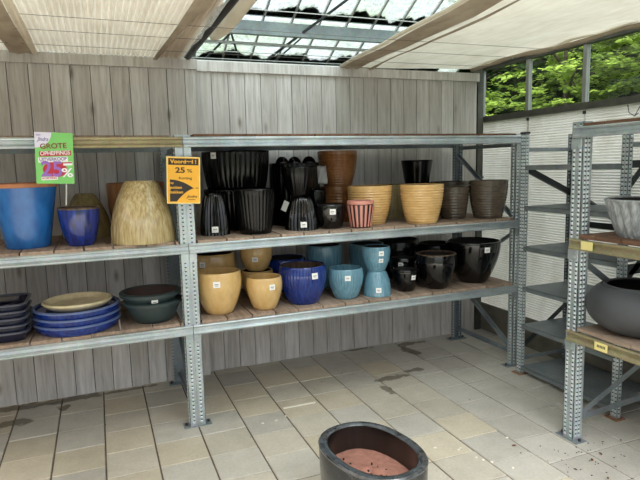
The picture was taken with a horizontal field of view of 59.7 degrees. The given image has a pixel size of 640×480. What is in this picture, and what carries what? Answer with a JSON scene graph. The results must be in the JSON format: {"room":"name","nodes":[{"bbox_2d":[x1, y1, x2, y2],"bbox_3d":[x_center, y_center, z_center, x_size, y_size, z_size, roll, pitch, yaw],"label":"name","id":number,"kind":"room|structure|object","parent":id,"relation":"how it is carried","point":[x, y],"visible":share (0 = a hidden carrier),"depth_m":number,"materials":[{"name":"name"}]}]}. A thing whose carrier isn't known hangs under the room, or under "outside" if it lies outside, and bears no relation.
{"room":"plant shop","nodes":[
{"label":"plant shop","id":0,"kind":"room"},
{"bbox_2d":[0,0,228,59],"bbox_3d":[-2.105,-1.085,1.865,4.002,0.066,4.240,-4,8,-21],"label":"sheet","id":1,"kind":"object","parent":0,"point":[183,13],"depth_m":3.42,"materials":[{"name":"beige fabric"}]},
{"bbox_2d":[184,0,238,59],"bbox_3d":[-0.292,-1.232,2.552,0.052,0.052,4.200,-4,8,-21],"label":"pipe","id":2,"kind":"object","parent":1,"relation":"attached to","point":[228,7],"visible":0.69,"depth_m":3.48,"materials":[{"name":"black plastic"}]},
{"bbox_2d":[209,0,256,39],"bbox_3d":[-0.093,-1.271,2.346,0.126,0.130,3.602,-4,8,-21],"label":"cloth","id":3,"kind":"object","parent":2,"relation":"hanging from","point":[242,7],"visible":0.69,"depth_m":3.41,"materials":[{"name":"beige fabric"}]},
{"bbox_2d":[0,42,506,67],"bbox_3d":[-0.964,-1.394,4.139,5.820,0.011,0.003,-4,8,-21],"label":"wire","id":4,"kind":"object","parent":1,"relation":"attached to","point":[0,42],"visible":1,"depth_m":4.31,"materials":[{"name":"grey metal"}]},
{"bbox_2d":[14,28,535,58],"bbox_3d":[-0.805,-1.346,3.742,5.820,0.011,0.003,-4,8,-21],"label":"wire","id":5,"kind":"object","parent":1,"relation":"attached to","point":[14,28],"visible":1,"depth_m":3.90,"materials":[{"name":"grey metal"}]},
{"bbox_2d":[339,0,639,71],"bbox_3d":[1.516,-1.388,3.296,1.877,0.087,4.270,-4,8,-21],"label":"cloth","id":6,"kind":"object","parent":5,"relation":"on","point":[545,25],"visible":0.98,"depth_m":3.92,"materials":[{"name":"beige fabric"}]},
{"bbox_2d":[25,14,571,50],"bbox_3d":[-0.676,-1.307,3.419,5.820,0.011,0.003,-4,8,-21],"label":"wire","id":7,"kind":"object","parent":1,"relation":"attached to","point":[25,14],"visible":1,"depth_m":3.57,"materials":[{"name":"grey metal"}]},
{"bbox_2d":[4,0,459,71],"bbox_3d":[-0.246,-2.035,2.701,6.000,1.542,5.620,-4,8,-21],"label":"ceiling","id":8,"kind":"structure","parent":0,"point":[404,10],"depth_m":5.14,"materials":[{"name":"clear glass"}]},
{"bbox_2d":[204,34,230,59],"bbox_3d":[-0.883,-1.738,4.937,0.358,0.256,0.020,2,8,24],"label":"rod","id":9,"kind":"object","parent":8,"relation":"attached to","point":[227,35],"visible":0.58,"depth_m":4.95,"materials":[{"name":"metal"}]},
{"bbox_2d":[231,34,239,61],"bbox_3d":[-0.763,-1.747,4.984,0.020,0.255,0.299,0,8,8],"label":"rod","id":10,"kind":"object","parent":8,"relation":"attached to","point":[232,37],"visible":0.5,"depth_m":5.01,"materials":[{"name":"metal"}]},
{"bbox_2d":[192,57,340,64],"bbox_3d":[-0.170,-1.674,5.258,2.250,0.011,0.008,-4,8,-21],"label":"wire","id":11,"kind":"object","parent":8,"relation":"attached to","point":[192,57],"visible":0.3,"depth_m":5.12,"materials":[{"name":"grey metal"}]},
{"bbox_2d":[204,42,363,51],"bbox_3d":[-0.173,-1.803,5.241,2.250,0.011,0.008,-4,8,-21],"label":"wire","id":12,"kind":"object","parent":8,"relation":"attached to","point":[204,42],"visible":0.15,"depth_m":5.14,"materials":[{"name":"grey metal"}]},
{"bbox_2d":[272,38,300,62],"bbox_3d":[-0.283,-1.780,5.184,0.356,0.243,0.016,1,8,20],"label":"rod","id":13,"kind":"object","parent":8,"relation":"attached to","point":[298,40],"visible":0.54,"depth_m":5.19,"materials":[{"name":"metal"}]},
{"bbox_2d":[263,0,347,62],"bbox_3d":[-0.102,-1.896,5.004,0.950,0.515,0.026,2,8,24],"label":"rod","id":14,"kind":"object","parent":8,"relation":"attached to","point":[344,1],"visible":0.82,"depth_m":4.98,"materials":[{"name":"metal"}]},
{"bbox_2d":[198,50,351,57],"bbox_3d":[-0.172,-1.738,5.250,2.250,0.011,0.008,-4,8,-21],"label":"wire","id":15,"kind":"object","parent":14,"relation":"attached to","point":[198,50],"visible":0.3,"depth_m":5.14,"materials":[{"name":"grey metal"}]},
{"bbox_2d":[250,8,416,22],"bbox_3d":[-0.030,-1.961,4.846,2.250,0.011,0.008,-4,8,-21],"label":"wire","id":16,"kind":"object","parent":14,"relation":"attached to","point":[250,8],"visible":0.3,"depth_m":4.89,"materials":[{"name":"grey metal"}]},
{"bbox_2d":[0,50,479,406],"bbox_3d":[-1.543,-0.108,4.494,6.820,2.662,0.145,-4,8,-21],"label":"wall","id":17,"kind":"structure","parent":0,"point":[77,94],"depth_m":4.63,"materials":[{"name":"grey weathered wood planks"}]},
{"bbox_2d":[0,329,639,479],"bbox_3d":[-0.454,1.700,1.217,8.800,0.155,10.200,-4,8,-21],"label":"floor","id":18,"kind":"structure","parent":0,"point":[421,389],"depth_m":3.88,"materials":[{"name":"tile"}]},
{"bbox_2d":[0,133,524,428],"bbox_3d":[-1.016,0.251,4.150,5.628,1.990,0.938,-4,8,-21],"label":"storage rack","id":19,"kind":"object","parent":18,"relation":"on","point":[185,329],"visible":0.68,"depth_m":3.96,"materials":[{"name":"metal"}]},
{"bbox_2d":[0,318,33,342],"bbox_3d":[-2.028,0.581,3.518,0.386,0.062,0.386,-4,8,-21],"label":"square dish","id":20,"kind":"object","parent":19,"relation":"on","point":[17,336],"visible":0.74,"depth_m":3.40,"materials":[{"name":"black ceramic"}]},
{"bbox_2d":[0,312,32,333],"bbox_3d":[-2.029,0.538,3.513,0.386,0.062,0.386,-4,8,-21],"label":"square dish","id":21,"kind":"object","parent":20,"relation":"on","point":[17,328],"visible":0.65,"depth_m":3.39,"materials":[{"name":"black ceramic"}]},
{"bbox_2d":[0,305,32,326],"bbox_3d":[-2.030,0.496,3.507,0.386,0.062,0.386,-4,8,-21],"label":"square dish","id":22,"kind":"object","parent":21,"relation":"on","point":[17,321],"visible":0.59,"depth_m":3.39,"materials":[{"name":"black ceramic"}]},
{"bbox_2d":[0,299,31,319],"bbox_3d":[-2.031,0.453,3.501,0.386,0.062,0.386,-4,8,-21],"label":"square dish","id":23,"kind":"object","parent":22,"relation":"on","point":[17,314],"visible":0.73,"depth_m":3.38,"materials":[{"name":"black ceramic"}]},
{"bbox_2d":[0,292,30,312],"bbox_3d":[-2.033,0.410,3.496,0.386,0.062,0.386,-4,8,-21],"label":"square dish","id":24,"kind":"object","parent":23,"relation":"on","point":[13,302],"visible":0.99,"depth_m":3.63,"materials":[{"name":"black ceramic"}]},
{"bbox_2d":[0,182,57,249],"bbox_3d":[-1.877,-0.159,3.565,0.394,0.409,0.394,-4,8,-21],"label":"planter pot","id":25,"kind":"object","parent":19,"relation":"on","point":[26,208],"visible":0.93,"depth_m":3.44,"materials":[{"name":"blue ceramic"}]},
{"bbox_2d":[34,132,74,204],"bbox_3d":[-1.575,-0.422,3.324,0.217,0.436,0.019,-4,8,-20],"label":"sale sign","id":26,"kind":"object","parent":19,"relation":"attached to","point":[54,158],"visible":1,"depth_m":3.31,"materials":[{"name":"green paper"}]},
{"bbox_2d":[32,311,120,336],"bbox_3d":[-1.607,0.544,3.710,0.542,0.064,0.542,-4,8,-21],"label":"saucer","id":27,"kind":"object","parent":19,"relation":"on","point":[90,329],"visible":0.51,"depth_m":3.49,"materials":[{"name":"ceramic"}]},
{"bbox_2d":[31,305,120,327],"bbox_3d":[-1.609,0.497,3.704,0.542,0.064,0.542,-4,8,-21],"label":"saucer","id":28,"kind":"object","parent":27,"relation":"on","point":[102,318],"visible":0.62,"depth_m":3.48,"materials":[{"name":"ceramic"}]},
{"bbox_2d":[31,295,119,320],"bbox_3d":[-1.610,0.451,3.697,0.542,0.064,0.542,-4,8,-21],"label":"saucer","id":29,"kind":"object","parent":28,"relation":"on","point":[39,312],"visible":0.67,"depth_m":3.51,"materials":[{"name":"ceramic"}]},
{"bbox_2d":[41,291,112,311],"bbox_3d":[-1.604,0.412,3.695,0.436,0.050,0.436,-4,8,-21],"label":"saucer","id":30,"kind":"object","parent":29,"relation":"on","point":[77,301],"visible":1,"depth_m":3.71,"materials":[{"name":"beige ceramic"}]},
{"bbox_2d":[57,205,99,245],"bbox_3d":[-1.553,-0.092,3.611,0.258,0.248,0.258,-4,8,-21],"label":"planter pot","id":31,"kind":"object","parent":19,"relation":"on","point":[79,225],"visible":1,"depth_m":3.52,"materials":[{"name":"blue ceramic"}]},
{"bbox_2d":[62,193,110,239],"bbox_3d":[-1.689,-0.177,4.029,0.344,0.315,0.344,-4,8,-21],"label":"planter pot","id":32,"kind":"object","parent":19,"relation":"on","point":[80,199],"visible":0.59,"depth_m":3.96,"materials":[{"name":"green ceramic"}]},
{"bbox_2d":[106,181,164,217],"bbox_3d":[-1.353,-0.234,4.129,0.410,0.384,0.410,-4,8,-21],"label":"planter pot","id":33,"kind":"object","parent":19,"relation":"on","point":[112,189],"visible":0.26,"depth_m":3.96,"materials":[{"name":"brown ceramic"}]},
{"bbox_2d":[110,180,175,244],"bbox_3d":[-1.187,-0.194,3.724,0.422,0.402,0.422,-4,8,-21],"label":"planter pot","id":34,"kind":"object","parent":19,"relation":"on","point":[141,214],"visible":1,"depth_m":3.58,"materials":[{"name":"beige ceramic"}]},
{"bbox_2d":[122,294,181,323],"bbox_3d":[-1.144,0.473,3.833,0.400,0.150,0.400,-4,8,-21],"label":"bowl","id":35,"kind":"object","parent":19,"relation":"on","point":[155,313],"visible":0.78,"depth_m":3.69,"materials":[{"name":"green ceramic"}]},
{"bbox_2d":[119,284,180,303],"bbox_3d":[-1.158,0.394,3.825,0.412,0.108,0.412,-4,8,-21],"label":"bowl","id":36,"kind":"object","parent":35,"relation":"in","point":[149,293],"visible":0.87,"depth_m":3.81,"materials":[{"name":"green ceramic"}]},
{"bbox_2d":[166,156,199,203],"bbox_3d":[-0.882,-0.386,3.604,0.225,0.309,0.019,-4,8,-20],"label":"sale sign","id":37,"kind":"object","parent":19,"relation":"attached to","point":[183,173],"visible":1,"depth_m":3.60,"materials":[{"name":"paper"}]},
{"bbox_2d":[200,194,229,235],"bbox_3d":[-0.755,-0.184,3.994,0.210,0.290,0.212,-4,8,-21],"label":"planter pot","id":38,"kind":"object","parent":19,"relation":"on","point":[214,221],"visible":1,"depth_m":3.92,"materials":[{"name":"black ceramic"}]},
{"bbox_2d":[197,250,234,269],"bbox_3d":[-0.838,0.280,4.393,0.350,0.370,0.350,-4,8,-21],"label":"planter pot","id":39,"kind":"object","parent":19,"relation":"on","point":[221,258],"visible":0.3,"depth_m":4.23,"materials":[{"name":"yellow ceramic"}]},
{"bbox_2d":[198,266,241,314],"bbox_3d":[-0.722,0.366,3.982,0.333,0.302,0.335,-4,8,-21],"label":"planter pot","id":40,"kind":"object","parent":19,"relation":"on","point":[219,287],"visible":0.86,"depth_m":3.86,"materials":[{"name":"yellow ceramic"}]},
{"bbox_2d":[204,187,268,230],"bbox_3d":[-0.650,-0.252,4.414,0.514,0.310,0.514,-7,9,-36],"label":"planter pot","id":41,"kind":"object","parent":19,"relation":"on","point":[228,195],"visible":0.14,"depth_m":4.17,"materials":[{"name":"black ceramic"}]},
{"bbox_2d":[201,150,268,189],"bbox_3d":[-0.658,-0.548,4.375,0.523,0.288,0.523,-4,8,-21],"label":"planter pot","id":42,"kind":"object","parent":41,"relation":"on","point":[233,169],"visible":0.99,"depth_m":4.17,"materials":[{"name":"black ceramic"}]},
{"bbox_2d":[233,188,275,234],"bbox_3d":[-0.466,-0.209,4.022,0.304,0.318,0.303,-3,8,-9],"label":"planter pot","id":43,"kind":"object","parent":19,"relation":"on","point":[254,206],"visible":1,"depth_m":3.92,"materials":[{"name":"black ceramic"}]},
{"bbox_2d":[241,267,272,295],"bbox_3d":[-0.499,0.341,4.460,0.260,0.215,0.260,-4,8,-21],"label":"planter pot","id":44,"kind":"object","parent":19,"relation":"on","point":[244,272],"visible":0.3,"depth_m":4.38,"materials":[{"name":"yellow ceramic"}]},
{"bbox_2d":[240,247,272,270],"bbox_3d":[-0.504,0.140,4.434,0.260,0.190,0.260,-4,8,-21],"label":"planter pot","id":45,"kind":"object","parent":44,"relation":"on","point":[258,259],"visible":0.89,"depth_m":4.33,"materials":[{"name":"yellow ceramic"}]},
{"bbox_2d":[246,273,281,309],"bbox_3d":[-0.405,0.379,4.074,0.266,0.236,0.270,-4,8,-21],"label":"planter pot","id":46,"kind":"object","parent":19,"relation":"on","point":[264,290],"visible":1,"depth_m":3.98,"materials":[{"name":"yellow ceramic"}]},
{"bbox_2d":[268,254,305,291],"bbox_3d":[-0.281,0.278,4.660,0.333,0.276,0.333,-4,8,-21],"label":"planter pot","id":47,"kind":"object","parent":19,"relation":"on","point":[276,260],"visible":0.24,"depth_m":4.57,"materials":[{"name":"ceramic"}]},
{"bbox_2d":[269,162,319,225],"bbox_3d":[-0.208,-0.386,4.619,0.418,0.500,0.420,1,8,20],"label":"planter pot","id":48,"kind":"object","parent":19,"relation":"on","point":[275,177],"visible":0.43,"depth_m":4.46,"materials":[{"name":"black ceramic"}]},
{"bbox_2d":[275,157,288,162],"bbox_3d":[-0.307,-0.646,4.504,0.110,0.050,0.110,-4,8,-21],"label":"pot","id":49,"kind":"object","parent":48,"relation":"on","point":[280,159],"visible":0.96,"depth_m":4.47,"materials":[{"name":"black ceramic"}]},
{"bbox_2d":[281,200,288,211],"bbox_3d":[-0.257,-0.250,4.099,0.072,0.087,0.003,-6,9,-33],"label":"paper card","id":50,"kind":"object","parent":48,"relation":"on","point":[285,203],"visible":1,"depth_m":4.10,"materials":[{"name":"white paper"}]},
{"bbox_2d":[288,157,300,162],"bbox_3d":[-0.211,-0.657,4.574,0.110,0.050,0.110,-4,8,-21],"label":"pot","id":51,"kind":"object","parent":48,"relation":"on","point":[292,159],"visible":0.9,"depth_m":4.53,"materials":[{"name":"black ceramic"}]},
{"bbox_2d":[302,156,314,161],"bbox_3d":[-0.093,-0.662,4.588,0.110,0.050,0.110,-4,8,-21],"label":"pot","id":52,"kind":"object","parent":48,"relation":"on","point":[308,158],"visible":0.88,"depth_m":4.55,"materials":[{"name":"black ceramic"}]},
{"bbox_2d":[285,197,317,230],"bbox_3d":[-0.140,-0.203,4.201,0.252,0.242,0.255,-4,8,-21],"label":"planter pot","id":53,"kind":"object","parent":19,"relation":"on","point":[301,215],"visible":0.96,"depth_m":4.11,"materials":[{"name":"black ceramic"}]},
{"bbox_2d":[281,166,314,196],"bbox_3d":[-0.161,-0.436,4.187,0.259,0.225,0.259,-9,10,-44],"label":"planter pot","id":54,"kind":"object","parent":53,"relation":"on","point":[298,181],"visible":1,"depth_m":4.09,"materials":[{"name":"black ceramic"}]},
{"bbox_2d":[279,260,326,304],"bbox_3d":[-0.127,0.326,4.226,0.362,0.288,0.366,-4,8,-21],"label":"planter pot","id":55,"kind":"object","parent":19,"relation":"on","point":[303,281],"visible":0.99,"depth_m":4.10,"materials":[{"name":"ceramic"}]},
{"bbox_2d":[308,189,325,225],"bbox_3d":[-0.032,-0.257,4.429,0.170,0.285,0.170,-4,8,-21],"label":"planter pot","id":56,"kind":"object","parent":19,"relation":"on","point":[318,196],"visible":0.32,"depth_m":4.34,"materials":[{"name":"black ceramic"}]},
{"bbox_2d":[317,166,327,183],"bbox_3d":[0.018,-0.520,4.456,0.082,0.151,0.026,-4,8,-21],"label":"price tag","id":57,"kind":"object","parent":56,"relation":"on","point":[321,170],"visible":1,"depth_m":4.45,"materials":[{"name":"white paper"}]},
{"bbox_2d":[306,242,341,287],"bbox_3d":[0.037,0.215,4.758,0.312,0.360,0.312,-4,8,-21],"label":"planter pot","id":58,"kind":"object","parent":19,"relation":"on","point":[330,254],"visible":0.43,"depth_m":4.62,"materials":[{"name":"teal ceramic"}]},
{"bbox_2d":[315,203,345,228],"bbox_3d":[0.081,-0.182,4.243,0.234,0.180,0.236,-4,8,-21],"label":"planter pot","id":59,"kind":"object","parent":19,"relation":"on","point":[329,215],"visible":0.97,"depth_m":4.16,"materials":[{"name":"black ceramic"}]},
{"bbox_2d":[320,186,348,221],"bbox_3d":[0.155,-0.309,4.752,0.312,0.295,0.312,0,8,14],"label":"planter pot","id":60,"kind":"object","parent":19,"relation":"on","point":[333,194],"visible":0.26,"depth_m":4.60,"materials":[{"name":"brown ceramic"}]},
{"bbox_2d":[317,150,356,186],"bbox_3d":[0.147,-0.602,4.713,0.338,0.295,0.338,-4,8,-21],"label":"planter pot","id":61,"kind":"object","parent":60,"relation":"on","point":[340,165],"visible":0.87,"depth_m":4.58,"materials":[{"name":"brown ceramic"}]},
{"bbox_2d":[328,264,362,299],"bbox_3d":[0.201,0.328,4.343,0.277,0.236,0.278,-4,8,-21],"label":"planter pot","id":62,"kind":"object","parent":19,"relation":"on","point":[345,280],"visible":1,"depth_m":4.25,"materials":[{"name":"teal ceramic"}]},
{"bbox_2d":[346,199,374,227],"bbox_3d":[0.308,-0.199,4.236,0.214,0.204,0.214,-4,8,-21],"label":"striped pot","id":63,"kind":"object","parent":19,"relation":"on","point":[360,212],"visible":1,"depth_m":4.16,"materials":[{"name":"pink ceramic"}]},
{"bbox_2d":[349,241,383,283],"bbox_3d":[0.411,0.197,4.884,0.312,0.345,0.312,-4,8,-21],"label":"planter pot","id":64,"kind":"object","parent":19,"relation":"on","point":[355,248],"visible":0.3,"depth_m":4.78,"materials":[{"name":"teal ceramic"}]},
{"bbox_2d":[347,185,391,224],"bbox_3d":[0.400,-0.287,4.501,0.366,0.304,0.366,-4,8,-18],"label":"planter pot","id":65,"kind":"object","parent":19,"relation":"on","point":[381,195],"visible":0.7,"depth_m":4.36,"materials":[{"name":"ceramic"}]},
{"bbox_2d":[363,270,390,296],"bbox_3d":[0.451,0.334,4.412,0.223,0.194,0.224,-4,8,-21],"label":"planter pot","id":66,"kind":"object","parent":19,"relation":"on","point":[376,284],"visible":0.91,"depth_m":4.33,"materials":[{"name":"teal ceramic"}]},
{"bbox_2d":[362,244,389,271],"bbox_3d":[0.442,0.141,4.384,0.225,0.195,0.229,-4,8,-21],"label":"planter pot","id":67,"kind":"object","parent":66,"relation":"on","point":[376,257],"visible":1,"depth_m":4.31,"materials":[{"name":"teal ceramic"}]},
{"bbox_2d":[373,184,403,218],"bbox_3d":[0.621,-0.342,4.903,0.312,0.296,0.312,-4,8,-21],"label":"planter pot","id":68,"kind":"object","parent":19,"relation":"on","point":[396,210],"visible":0.35,"depth_m":4.78,"materials":[{"name":"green ceramic"}]},
{"bbox_2d":[378,236,419,278],"bbox_3d":[0.715,0.161,5.077,0.377,0.350,0.377,-4,8,-21],"label":"planter pot","id":69,"kind":"object","parent":19,"relation":"on","point":[408,245],"visible":0.39,"depth_m":4.91,"materials":[{"name":"black ceramic"}]},
{"bbox_2d":[389,254,415,281],"bbox_3d":[0.708,0.259,4.772,0.243,0.236,0.243,-4,8,-21],"label":"planter pot","id":70,"kind":"object","parent":19,"relation":"on","point":[401,259],"visible":0.44,"depth_m":4.68,"materials":[{"name":"black ceramic"}]},
{"bbox_2d":[391,266,419,291],"bbox_3d":[0.694,0.319,4.535,0.229,0.180,0.229,-4,8,-21],"label":"planter pot","id":71,"kind":"object","parent":19,"relation":"on","point":[405,278],"visible":1,"depth_m":4.46,"materials":[{"name":"black ceramic"}]},
{"bbox_2d":[399,183,443,223],"bbox_3d":[0.812,-0.293,4.459,0.350,0.306,0.350,-3,8,-12],"label":"planter pot","id":72,"kind":"object","parent":19,"relation":"on","point":[421,202],"visible":1,"depth_m":4.33,"materials":[{"name":"ceramic"}]},
{"bbox_2d":[419,240,445,250],"bbox_3d":[1.072,0.169,5.157,0.343,0.295,0.343,-4,8,-21],"label":"planter pot","id":73,"kind":"object","parent":19,"relation":"on","point":[429,244],"visible":0.16,"depth_m":5.06,"materials":[{"name":"black ceramic"}]},
{"bbox_2d":[416,250,456,288],"bbox_3d":[0.958,0.247,4.605,0.333,0.290,0.333,-4,8,-21],"label":"planter pot","id":74,"kind":"object","parent":19,"relation":"on","point":[437,268],"visible":0.98,"depth_m":4.49,"materials":[{"name":"black ceramic"}]},
{"bbox_2d":[429,181,468,214],"bbox_3d":[1.187,-0.387,5.113,0.372,0.302,0.372,-7,9,-37],"label":"planter pot","id":75,"kind":"object","parent":19,"relation":"on","point":[446,183],"visible":0.09,"depth_m":4.93,"materials":[{"name":"brown ceramic"}]},
{"bbox_2d":[440,186,468,218],"bbox_3d":[1.133,-0.319,4.737,0.257,0.268,0.257,-7,9,-37],"label":"planter pot","id":76,"kind":"object","parent":19,"relation":"on","point":[454,205],"visible":0.88,"depth_m":4.64,"materials":[{"name":"brown ceramic"}]},
{"bbox_2d":[445,237,500,282],"bbox_3d":[1.319,0.177,4.816,0.464,0.355,0.466,-4,8,-21],"label":"planter pot","id":77,"kind":"object","parent":19,"relation":"on","point":[477,257],"visible":0.88,"depth_m":4.66,"materials":[{"name":"black ceramic"}]},
{"bbox_2d":[468,179,508,218],"bbox_3d":[1.423,-0.348,4.724,0.326,0.316,0.326,-4,8,-21],"label":"planter pot","id":78,"kind":"object","parent":19,"relation":"on","point":[488,198],"visible":1,"depth_m":4.61,"materials":[{"name":"brown ceramic"}]},
{"bbox_3d":[0.871,-0.360,5.017,0.277,0.290,0.277,-4,8,-21],"label":"planter pot","id":79,"kind":"object","parent":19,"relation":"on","visible":0},
{"bbox_2d":[401,160,432,183],"bbox_3d":[0.865,-0.608,4.984,0.280,0.210,0.280,-4,8,-21],"label":"planter pot","id":80,"kind":"object","parent":79,"relation":"on","point":[414,171],"visible":0.88,"depth_m":4.88,"materials":[{"name":"black ceramic"}]},
{"bbox_2d":[283,401,315,408],"bbox_3d":[-0.151,1.232,4.159,0.250,0.008,0.017,-4,8,-21],"label":"smear","id":81,"kind":"object","parent":18,"relation":"on","point":[314,401],"visible":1,"depth_m":4.15,"materials":[{"name":"white"}]},
{"bbox_2d":[105,399,614,475],"bbox_3d":[0.009,1.309,3.533,3.231,0.003,1.890,-4,8,-21],"label":"floor grit","id":82,"kind":"structure","parent":18,"relation":"on","point":[469,399],"depth_m":3.32,"materials":[{"name":"concrete"}]},
{"bbox_2d":[318,421,428,479],"bbox_3d":[0.251,1.202,2.699,0.436,0.420,0.590,-6,9,-31],"label":"planter","id":83,"kind":"object","parent":18,"relation":"on","point":[357,450],"visible":1,"depth_m":2.76,"materials":[{"name":"black ceramic"}]},
{"bbox_2d":[261,415,513,468],"bbox_3d":[0.429,1.272,3.719,1.665,0.006,0.377,2,8,23],"label":"chips","id":84,"kind":"object","parent":18,"relation":"on","point":[285,415],"visible":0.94,"depth_m":3.46,"materials":[{"name":"white"}]},
{"bbox_2d":[511,132,639,421],"bbox_3d":[2.044,0.165,4.212,0.562,1.990,1.030,-4,8,-21],"label":"shelving","id":85,"kind":"object","parent":18,"relation":"on","point":[596,380],"visible":0.52,"depth_m":4.40,"materials":[{"name":"grey metal"}]},
{"bbox_2d":[555,117,639,444],"bbox_3d":[2.493,0.404,2.334,0.977,1.985,2.920,-4,8,-21],"label":"storage rack","id":86,"kind":"object","parent":18,"relation":"on","point":[583,132],"visible":1,"depth_m":3.37,"materials":[{"name":"metal"}]},
{"bbox_2d":[585,277,639,338],"bbox_3d":[1.893,0.400,3.285,0.600,0.285,0.600,-4,8,-21],"label":"round planter","id":87,"kind":"object","parent":86,"relation":"on","point":[613,303],"visible":1,"depth_m":3.16,"materials":[{"name":"ceramic"}]},
{"bbox_2d":[604,196,639,238],"bbox_3d":[1.878,-0.129,3.166,0.482,0.218,0.482,-1,8,1],"label":"planter","id":88,"kind":"object","parent":86,"relation":"on","point":[624,211],"visible":1,"depth_m":3.10,"materials":[{"name":"grey ceramic"}]},
{"bbox_2d":[473,68,639,352],"bbox_3d":[2.681,-0.087,3.207,0.126,2.720,5.950,-4,8,-21],"label":"wall","id":89,"kind":"structure","parent":0,"point":[548,130],"depth_m":5.00,"materials":[{"name":"metal"}]},
{"bbox_2d":[486,57,521,67],"bbox_3d":[2.344,-1.555,3.868,0.050,0.085,3.950,-4,8,-21],"label":"trim","id":90,"kind":"structure","parent":89,"relation":"attached to","point":[518,57],"depth_m":5.22,"materials":[{"name":"metal"}]},
{"bbox_2d":[483,56,532,121],"bbox_3d":[1.781,-1.448,5.388,0.055,0.565,0.691,-4,8,-21],"label":"window","id":91,"kind":"structure","parent":89,"relation":"in","point":[529,62],"depth_m":5.20,"materials":[{"name":"metal"}]},
{"bbox_2d":[526,44,590,116],"bbox_3d":[2.025,-1.374,4.780,0.055,0.565,0.663,-4,8,-21],"label":"window","id":92,"kind":"structure","parent":89,"relation":"in","point":[586,47],"depth_m":4.57,"materials":[{"name":"metal"}]},
{"bbox_2d":[481,302,639,383],"bbox_3d":[2.860,1.122,3.398,0.215,0.305,5.900,-4,8,-21],"label":"baseboard","id":93,"kind":"structure","parent":89,"relation":"attached to","point":[499,316],"depth_m":5.17,"materials":[{"name":"concrete"}]},
{"bbox_2d":[582,28,639,108],"bbox_3d":[2.264,-1.302,4.183,0.055,0.565,0.668,-4,8,-21],"label":"window","id":94,"kind":"structure","parent":89,"relation":"in","point":[631,99],"depth_m":4.24,"materials":[{"name":"metal"}]},
{"label":"outside","id":95,"kind":"structure","parent":0,"visible":0},
{"bbox_3d":[-1.799,1.461,4.878,60.000,0.240,70.000,-4,8,-21],"label":"ground","id":96,"kind":"structure","parent":95,"visible":0},
{"bbox_2d":[485,88,518,115],"bbox_3d":[2.504,-1.126,9.787,2.063,3.399,2.136,-4,8,-21],"label":"leafy tree","id":97,"kind":"object","parent":96,"relation":"on","point":[490,95],"visible":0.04,"depth_m":9.56,"materials":[{"name":"green plant"}]},
{"bbox_2d":[459,57,572,115],"bbox_3d":[3.898,-2.902,13.124,3.894,5.975,3.721,-9,11,-44],"label":"leafy tree","id":98,"kind":"object","parent":96,"relation":"on","point":[515,82],"visible":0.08,"depth_m":12.69,"materials":[{"name":"green plant"}]},
{"bbox_2d":[458,47,639,115],"bbox_3d":[8.120,-2.570,11.082,1.780,6.139,19.585,-4,8,-21],"label":"hedge","id":99,"kind":"object","parent":96,"relation":"on","point":[503,70],"visible":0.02,"depth_m":15.11,"materials":[{"name":"green plant"}]},
{"bbox_2d":[487,32,639,110],"bbox_3d":[3.553,-1.410,8.009,2.273,4.372,2.285,1,8,18],"label":"leafy tree","id":100,"kind":"object","parent":96,"relation":"on","point":[562,57],"visible":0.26,"depth_m":7.64,"materials":[{"name":"green plant"}]},
{"bbox_2d":[569,35,639,103],"bbox_3d":[6.038,-2.562,9.967,3.318,6.017,3.300,-3,8,-10],"label":"leafy tree","id":101,"kind":"object","parent":96,"relation":"on","point":[623,45],"visible":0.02,"depth_m":10.27,"materials":[{"name":"green plant"}]},
{"bbox_2d":[577,32,639,100],"bbox_3d":[4.554,-1.552,6.972,2.398,4.873,2.315,0,8,8],"label":"leafy tree","id":102,"kind":"object","parent":96,"relation":"on","point":[633,63],"visible":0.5,"depth_m":6.99,"materials":[{"name":"green plant"}]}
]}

